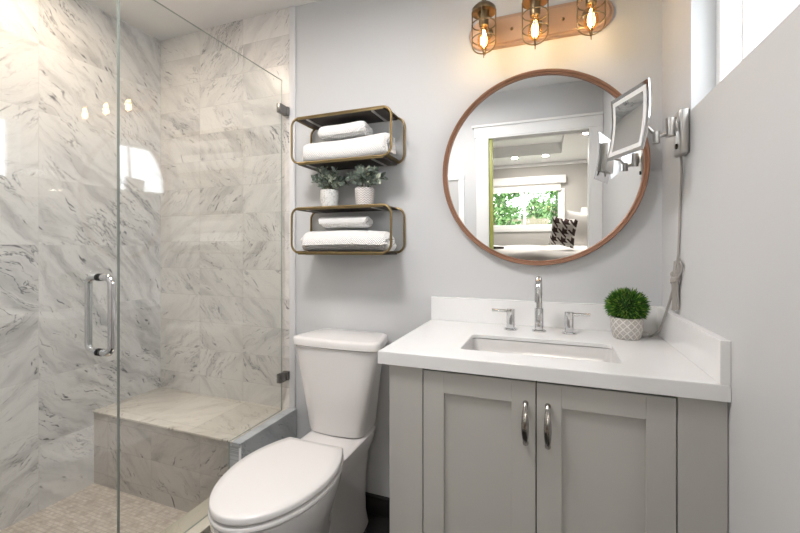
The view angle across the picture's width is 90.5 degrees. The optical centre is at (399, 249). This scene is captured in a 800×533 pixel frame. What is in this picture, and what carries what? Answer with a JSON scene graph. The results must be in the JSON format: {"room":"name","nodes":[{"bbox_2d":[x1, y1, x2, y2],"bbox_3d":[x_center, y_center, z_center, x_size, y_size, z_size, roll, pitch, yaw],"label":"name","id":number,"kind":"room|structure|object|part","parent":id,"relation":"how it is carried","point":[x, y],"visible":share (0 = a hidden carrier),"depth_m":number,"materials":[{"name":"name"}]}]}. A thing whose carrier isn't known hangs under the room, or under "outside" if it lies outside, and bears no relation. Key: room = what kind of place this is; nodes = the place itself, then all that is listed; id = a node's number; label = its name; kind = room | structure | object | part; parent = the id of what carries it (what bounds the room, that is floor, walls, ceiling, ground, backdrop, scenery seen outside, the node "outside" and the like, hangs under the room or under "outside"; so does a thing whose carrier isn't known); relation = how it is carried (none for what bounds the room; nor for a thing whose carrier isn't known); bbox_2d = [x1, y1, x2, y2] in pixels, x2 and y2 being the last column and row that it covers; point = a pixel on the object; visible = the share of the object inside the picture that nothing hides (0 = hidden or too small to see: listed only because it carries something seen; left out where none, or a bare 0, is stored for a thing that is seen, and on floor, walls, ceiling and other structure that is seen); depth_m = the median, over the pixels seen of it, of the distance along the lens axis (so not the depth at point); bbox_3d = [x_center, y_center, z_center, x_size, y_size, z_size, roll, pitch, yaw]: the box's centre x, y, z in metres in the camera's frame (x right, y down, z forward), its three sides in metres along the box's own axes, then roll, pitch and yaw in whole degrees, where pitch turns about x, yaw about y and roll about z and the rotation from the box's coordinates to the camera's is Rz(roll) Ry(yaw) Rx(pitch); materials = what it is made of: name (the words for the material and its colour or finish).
{"room":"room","nodes":[
{"label":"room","id":0,"kind":"room"},
{"bbox_2d":[0,0,160,530],"bbox_3d":[-1.814,0.001,1.529,0.120,2.700,1.842,0,0,21],"label":"wall","id":1,"kind":"structure","parent":0,"point":[58,58],"depth_m":1.92,"materials":[{"name":"stone"}]},
{"bbox_2d":[0,483,187,532],"bbox_3d":[-1.316,1.271,1.341,0.945,0.160,1.842,0,0,21],"label":"floor","id":2,"kind":"structure","parent":0,"point":[93,508],"depth_m":1.78,"materials":[{"name":"tile"}]},
{"bbox_2d":[161,498,210,532],"bbox_3d":[-0.994,1.151,1.006,0.138,0.200,1.444,0,0,21],"label":"shower curb","id":3,"kind":"object","parent":2,"relation":"on","point":[188,520],"depth_m":1.53,"materials":[{"name":"stone"}]},
{"bbox_2d":[84,0,118,532],"bbox_3d":[-1.012,0.093,0.910,0.124,1.893,0.712,0,0,21],"label":"shower door","id":4,"kind":"structure","parent":3,"relation":"on","point":[111,284],"depth_m":1.21,"materials":[{"name":"clear glass"}]},
{"bbox_2d":[94,273,100,280],"bbox_3d":[-0.904,0.083,1.194,0.020,0.022,0.022,0,0,21],"label":"washer","id":5,"kind":"object","parent":4,"relation":"in","point":[97,277],"depth_m":1.19,"materials":[{"name":"silver metal"}]},
{"bbox_2d":[94,348,100,355],"bbox_3d":[-0.904,0.309,1.194,0.020,0.022,0.022,0,0,21],"label":"washer","id":6,"kind":"object","parent":4,"relation":"in","point":[97,351],"depth_m":1.19,"materials":[{"name":"silver metal"}]},
{"bbox_3d":[-0.904,0.196,1.194,0.124,0.246,0.020,0,0,21],"label":"handle","id":7,"kind":"part","parent":4,"relation":"part of","materials":[{"name":"silver metal"}]},
{"bbox_3d":[-1.012,0.093,0.910,0.008,1.893,0.712,0,0,21],"label":"glass pane","id":8,"kind":"part","parent":4,"relation":"part of","materials":[{"name":"clear glass"}]},
{"bbox_2d":[119,0,289,532],"bbox_3d":[-0.733,0.098,1.644,0.032,1.904,0.852,0,0,21],"label":"screen","id":9,"kind":"object","parent":3,"relation":"on","point":[284,110],"visible":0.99,"depth_m":1.68,"materials":[{"name":"clear glass"}]},
{"bbox_2d":[93,387,285,511],"bbox_3d":[-1.068,1.006,2.030,0.920,0.370,0.376,0,0,21],"label":"shower bench","id":10,"kind":"object","parent":2,"relation":"on","point":[174,443],"visible":0.62,"depth_m":1.90,"materials":[{"name":"stone"}]},
{"bbox_2d":[86,0,319,40],"bbox_3d":[-0.522,-1.299,1.108,2.835,0.100,1.970,0,0,21],"label":"ceiling","id":11,"kind":"structure","parent":0,"point":[148,16],"depth_m":2.07,"materials":[{"name":"paint"}]},
{"bbox_2d":[230,413,295,467],"bbox_3d":[-0.626,1.040,1.854,0.060,0.422,0.392,0,0,21],"label":"wall","id":12,"kind":"structure","parent":0,"point":[286,428],"depth_m":1.82,"materials":[{"name":"stone"}]},
{"bbox_2d":[239,445,241,460],"bbox_3d":[-0.670,1.035,1.662,0.010,0.432,0.007,0,0,21],"label":"trim","id":13,"kind":"structure","parent":12,"relation":"attached to","point":[240,449],"depth_m":1.66,"materials":[{"name":"stone"}]},
{"bbox_2d":[231,407,296,447],"bbox_3d":[-0.619,0.820,1.849,0.047,0.018,0.397,0,0,21],"label":"trim","id":14,"kind":"structure","parent":12,"relation":"on","point":[249,436],"depth_m":1.81,"materials":[{"name":"stone"}]},
{"bbox_2d":[363,513,389,532],"bbox_3d":[-0.067,1.301,0.807,1.770,0.100,1.970,0,0,21],"label":"floor","id":15,"kind":"structure","parent":0,"point":[376,524],"depth_m":1.80,"materials":[{"name":"black tile"}]},
{"bbox_2d":[208,328,387,532],"bbox_3d":[-0.361,0.818,1.506,0.419,0.867,0.847,0,0,21],"label":"toilet","id":16,"kind":"object","parent":15,"relation":"on","point":[315,482],"visible":1,"depth_m":1.56,"materials":[{"name":"ceramic"}]},
{"bbox_3d":[-0.412,0.783,1.325,0.360,0.016,0.472,0,0,21],"label":"seat","id":17,"kind":"part","parent":16,"relation":"part of","materials":[{"name":"plastic"}]},
{"bbox_3d":[-0.412,0.756,1.325,0.357,0.025,0.469,0,0,21],"label":"lid","id":18,"kind":"part","parent":16,"relation":"part of","materials":[{"name":"plastic"}]},
{"bbox_3d":[-0.255,0.616,1.785,0.401,0.382,0.224,0,0,21],"label":"tank","id":19,"kind":"part","parent":16,"relation":"part of","materials":[{"name":"ceramic"}]},
{"bbox_3d":[-0.254,0.404,1.788,0.419,0.039,0.244,0,0,21],"label":"tank lid","id":20,"kind":"part","parent":16,"relation":"part of","materials":[{"name":"ceramic"}]},
{"bbox_2d":[390,338,727,532],"bbox_3d":[0.461,0.800,1.326,0.847,0.902,0.617,0,0,21],"label":"vanity cabinet","id":21,"kind":"object","parent":15,"relation":"on","point":[470,453],"visible":0.94,"depth_m":1.05,"materials":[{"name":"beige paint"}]},
{"bbox_3d":[0.221,0.775,1.133,0.316,0.833,0.019,0,0,21],"label":"door","id":22,"kind":"part","parent":21,"relation":"part of","materials":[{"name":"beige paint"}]},
{"bbox_3d":[0.335,0.471,1.061,0.019,0.122,0.033,0,0,21],"label":"handle","id":23,"kind":"part","parent":21,"relation":"part of","materials":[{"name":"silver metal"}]},
{"bbox_3d":[0.388,0.471,1.041,0.019,0.122,0.033,0,0,21],"label":"handle","id":24,"kind":"part","parent":21,"relation":"part of","materials":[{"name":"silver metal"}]},
{"bbox_2d":[378,296,730,402],"bbox_3d":[0.451,0.279,1.342,0.882,0.140,0.602,0,0,21],"label":"countertop","id":25,"kind":"structure","parent":21,"relation":"on","point":[686,359],"depth_m":1.19,"materials":[{"name":"white stone"}]},
{"bbox_2d":[492,276,589,334],"bbox_3d":[0.516,0.204,1.472,0.352,0.214,0.136,0,0,21],"label":"faucet","id":26,"kind":"object","parent":25,"relation":"on","point":[538,292],"visible":1,"depth_m":1.49,"materials":[{"name":"silver metal"}]},
{"bbox_3d":[0.397,0.239,1.553,0.071,0.014,0.013,0,0,17],"label":"lever","id":27,"kind":"part","parent":26,"relation":"part of","materials":[{"name":"silver metal"}]},
{"bbox_3d":[0.431,0.271,1.543,0.051,0.081,0.051,0,0,21],"label":"handle","id":28,"kind":"part","parent":26,"relation":"part of","materials":[{"name":"silver metal"}]},
{"bbox_3d":[0.515,0.204,1.472,0.053,0.214,0.136,0,0,21],"label":"spout","id":29,"kind":"part","parent":26,"relation":"part of","materials":[{"name":"silver metal"}]},
{"bbox_3d":[0.626,0.271,1.469,0.051,0.081,0.051,0,0,21],"label":"handle","id":30,"kind":"part","parent":26,"relation":"part of","materials":[{"name":"silver metal"}]},
{"bbox_3d":[0.659,0.239,1.454,0.071,0.014,0.013,0,0,25],"label":"lever","id":31,"kind":"part","parent":26,"relation":"part of","materials":[{"name":"silver metal"}]},
{"bbox_2d":[463,338,619,362],"bbox_3d":[0.440,0.409,1.271,0.466,0.166,0.246,0,0,21],"label":"sink","id":32,"kind":"object","parent":25,"relation":"in","point":[479,344],"visible":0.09,"depth_m":1.37,"materials":[{"name":"ceramic"}]},
{"bbox_2d":[603,287,651,340],"bbox_3d":[0.797,0.219,1.394,0.153,0.185,0.153,0,0,21],"label":"potted topiary","id":33,"kind":"object","parent":25,"relation":"on","point":[627,308],"visible":1,"depth_m":1.36,"materials":[{"name":"green plant"}]},
{"bbox_3d":[0.520,0.775,1.019,0.318,0.833,0.019,0,0,21],"label":"door","id":34,"kind":"part","parent":21,"relation":"part of","materials":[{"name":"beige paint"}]},
{"bbox_2d":[161,0,661,497],"bbox_3d":[-0.195,0.001,1.969,2.835,2.700,0.128,0,0,21],"label":"wall","id":35,"kind":"structure","parent":0,"point":[416,59],"depth_m":1.96,"materials":[{"name":"grey paint"}]},
{"bbox_2d":[289,6,295,407],"bbox_3d":[-0.552,-0.219,2.038,0.034,2.060,0.012,0,0,21],"label":"trim","id":36,"kind":"structure","parent":35,"relation":"attached to","point":[292,10],"depth_m":2.03,"materials":[{"name":"stone"}]},
{"bbox_2d":[291,105,404,170],"bbox_3d":[-0.242,-0.499,1.831,0.509,0.224,0.170,0,0,21],"label":"wall shelf","id":37,"kind":"object","parent":35,"relation":"attached to","point":[383,113],"visible":0.94,"depth_m":1.79,"materials":[{"name":"gold metal"}]},
{"bbox_2d":[302,133,395,161],"bbox_3d":[-0.242,-0.458,1.822,0.451,0.114,0.123,0,0,21],"label":"folded towel","id":38,"kind":"object","parent":37,"relation":"on","point":[375,144],"visible":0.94,"depth_m":1.76,"materials":[{"name":"white fabric"}]},
{"bbox_2d":[318,121,372,141],"bbox_3d":[-0.256,-0.545,1.823,0.248,0.064,0.104,0,0,21],"label":"folded towel","id":39,"kind":"object","parent":38,"relation":"on","point":[356,129],"visible":0.96,"depth_m":1.79,"materials":[{"name":"white fabric"}]},
{"bbox_2d":[291,203,404,254],"bbox_3d":[-0.242,-0.085,1.831,0.509,0.221,0.170,0,0,21],"label":"wall shelf","id":40,"kind":"object","parent":35,"relation":"attached to","point":[360,207],"visible":0.94,"depth_m":1.80,"materials":[{"name":"gold metal"}]},
{"bbox_2d":[311,166,351,205],"bbox_3d":[-0.326,-0.294,1.878,0.199,0.198,0.148,0,0,21],"label":"potted plant","id":41,"kind":"object","parent":40,"relation":"on","point":[328,181],"visible":0.97,"depth_m":1.83,"materials":[{"name":"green plant"}]},
{"bbox_3d":[-0.331,-0.236,1.862,0.087,0.082,0.087,0,0,21],"label":"pot","id":42,"kind":"part","parent":41,"relation":"part of","materials":[{"name":"white ceramic"}]},
{"bbox_2d":[300,230,396,251],"bbox_3d":[-0.245,-0.039,1.821,0.445,0.101,0.129,0,0,21],"label":"folded towel","id":43,"kind":"object","parent":40,"relation":"on","point":[336,240],"visible":0.98,"depth_m":1.77,"materials":[{"name":"white fabric"}]},
{"bbox_2d":[319,216,372,227],"bbox_3d":[-0.245,-0.126,1.827,0.244,0.055,0.104,0,0,21],"label":"folded towel","id":44,"kind":"object","parent":43,"relation":"on","point":[335,221],"visible":1,"depth_m":1.79,"materials":[{"name":"white fabric"}]},
{"bbox_2d":[345,164,387,204],"bbox_3d":[-0.163,-0.292,1.774,0.201,0.194,0.147,0,0,21],"label":"potted plant","id":45,"kind":"object","parent":40,"relation":"on","point":[363,195],"visible":1,"depth_m":1.76,"materials":[{"name":"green plant"}]},
{"bbox_3d":[-0.160,-0.236,1.797,0.087,0.082,0.087,0,0,21],"label":"pot","id":46,"kind":"part","parent":45,"relation":"part of","materials":[{"name":"white ceramic"}]},
{"bbox_2d":[366,492,389,518],"bbox_3d":[-0.180,1.205,1.894,0.746,0.093,0.018,0,0,21],"label":"baseboard","id":47,"kind":"structure","parent":35,"relation":"attached to","point":[378,505],"depth_m":1.86,"materials":[{"name":"black tile"}]},
{"bbox_2d":[469,0,613,57],"bbox_3d":[0.531,-0.881,1.540,0.552,0.241,0.173,0,0,21],"label":"vanity light","id":48,"kind":"object","parent":35,"relation":"attached to","point":[540,24],"visible":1,"depth_m":1.56,"materials":[{"name":"brown wood"}]},
{"bbox_2d":[472,0,495,28],"bbox_3d":[0.333,-0.932,1.575,0.096,0.090,0.096,0,0,21],"label":"socket","id":49,"kind":"object","parent":48,"relation":"attached to","point":[483,11],"depth_m":1.56,"materials":[{"name":"metal"}]},
{"bbox_3d":[0.350,-0.942,1.620,0.048,0.119,0.114,0,0,21],"label":"arm","id":50,"kind":"part","parent":48,"relation":"part of","materials":[{"name":"metal"}]},
{"bbox_2d":[522,0,546,18],"bbox_3d":[0.513,-0.932,1.506,0.096,0.090,0.096,0,0,21],"label":"socket","id":51,"kind":"object","parent":48,"relation":"attached to","point":[534,6],"depth_m":1.50,"materials":[{"name":"metal"}]},
{"bbox_3d":[0.530,-0.942,1.552,0.048,0.119,0.114,0,0,21],"label":"arm","id":52,"kind":"part","parent":48,"relation":"part of","materials":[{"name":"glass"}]},
{"bbox_3d":[0.711,-0.942,1.483,0.048,0.119,0.114,0,0,21],"label":"arm","id":53,"kind":"part","parent":48,"relation":"part of","materials":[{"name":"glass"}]},
{"bbox_2d":[585,0,596,7],"bbox_3d":[0.694,-0.932,1.438,0.096,0.090,0.096,0,0,21],"label":"socket","id":54,"kind":"object","parent":48,"relation":"attached to","point":[588,3],"depth_m":1.43,"materials":[{"name":"metal"}]},
{"bbox_2d":[443,68,649,265],"bbox_3d":[0.553,-0.325,1.594,0.778,0.778,0.035,0,1,21],"label":"round mirror","id":55,"kind":"object","parent":35,"relation":"attached to","point":[528,178],"visible":0.96,"depth_m":1.59,"materials":[{"name":"orange metal"}]},
{"bbox_2d":[431,296,661,333],"bbox_3d":[0.554,0.260,1.614,0.881,0.102,0.020,0,0,21],"label":"backsplash","id":56,"kind":"structure","parent":35,"relation":"attached to","point":[479,310],"depth_m":1.62,"materials":[{"name":"white stone"}]},
{"bbox_2d":[610,316,643,340],"bbox_3d":[0.797,0.274,1.394,0.103,0.075,0.103,0,0,21],"label":"pot","id":57,"kind":"object","parent":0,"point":[622,327],"depth_m":1.35,"materials":[{"name":"white ceramic"}]},
{"bbox_2d":[662,0,799,532],"bbox_3d":[0.712,0.001,0.576,0.150,2.700,1.850,0,0,21],"label":"wall","id":58,"kind":"structure","parent":0,"point":[739,255],"depth_m":0.83,"materials":[{"name":"grey paint"}]},
{"bbox_2d":[606,78,689,161],"bbox_3d":[0.757,-0.390,1.206,0.212,0.207,0.193,0,0,21],"label":"magnifying mirror","id":59,"kind":"object","parent":58,"relation":"attached to","point":[630,111],"visible":1,"depth_m":1.19,"materials":[{"name":"silver metal"}]},
{"bbox_3d":[0.702,-0.390,1.226,0.012,0.153,0.153,0,0,0],"label":"magnifying glass","id":60,"kind":"part","parent":59,"relation":"part of","materials":[{"name":"silver mirror"}]},
{"bbox_3d":[0.777,-0.359,1.218,0.096,0.067,0.021,0,0,15],"label":"arm","id":61,"kind":"part","parent":59,"relation":"part of","materials":[{"name":"silver metal"}]},
{"bbox_3d":[0.857,-0.354,1.206,0.026,0.135,0.068,0,0,21],"label":"wall plate","id":62,"kind":"part","parent":59,"relation":"part of","materials":[{"name":"silver metal"}]},
{"bbox_2d":[641,156,682,337],"bbox_3d":[0.877,0.011,1.318,0.055,0.600,0.206,0,0,-6],"label":"power cord","id":63,"kind":"object","parent":58,"relation":"attached to","point":[675,275],"visible":0.97,"depth_m":1.26,"materials":[{"name":"grey plastic"}]},
{"bbox_2d":[716,0,751,84],"bbox_3d":[0.742,-0.601,0.632,0.045,0.385,1.077,0,0,21],"label":"window","id":64,"kind":"structure","parent":58,"relation":"in","point":[727,11],"depth_m":1.11,"materials":[{"name":"clear glass"}]},
{"bbox_3d":[0.742,-0.601,0.632,0.045,0.385,1.077,0,0,21],"label":"frame","id":65,"kind":"part","parent":64,"relation":"part of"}
]}

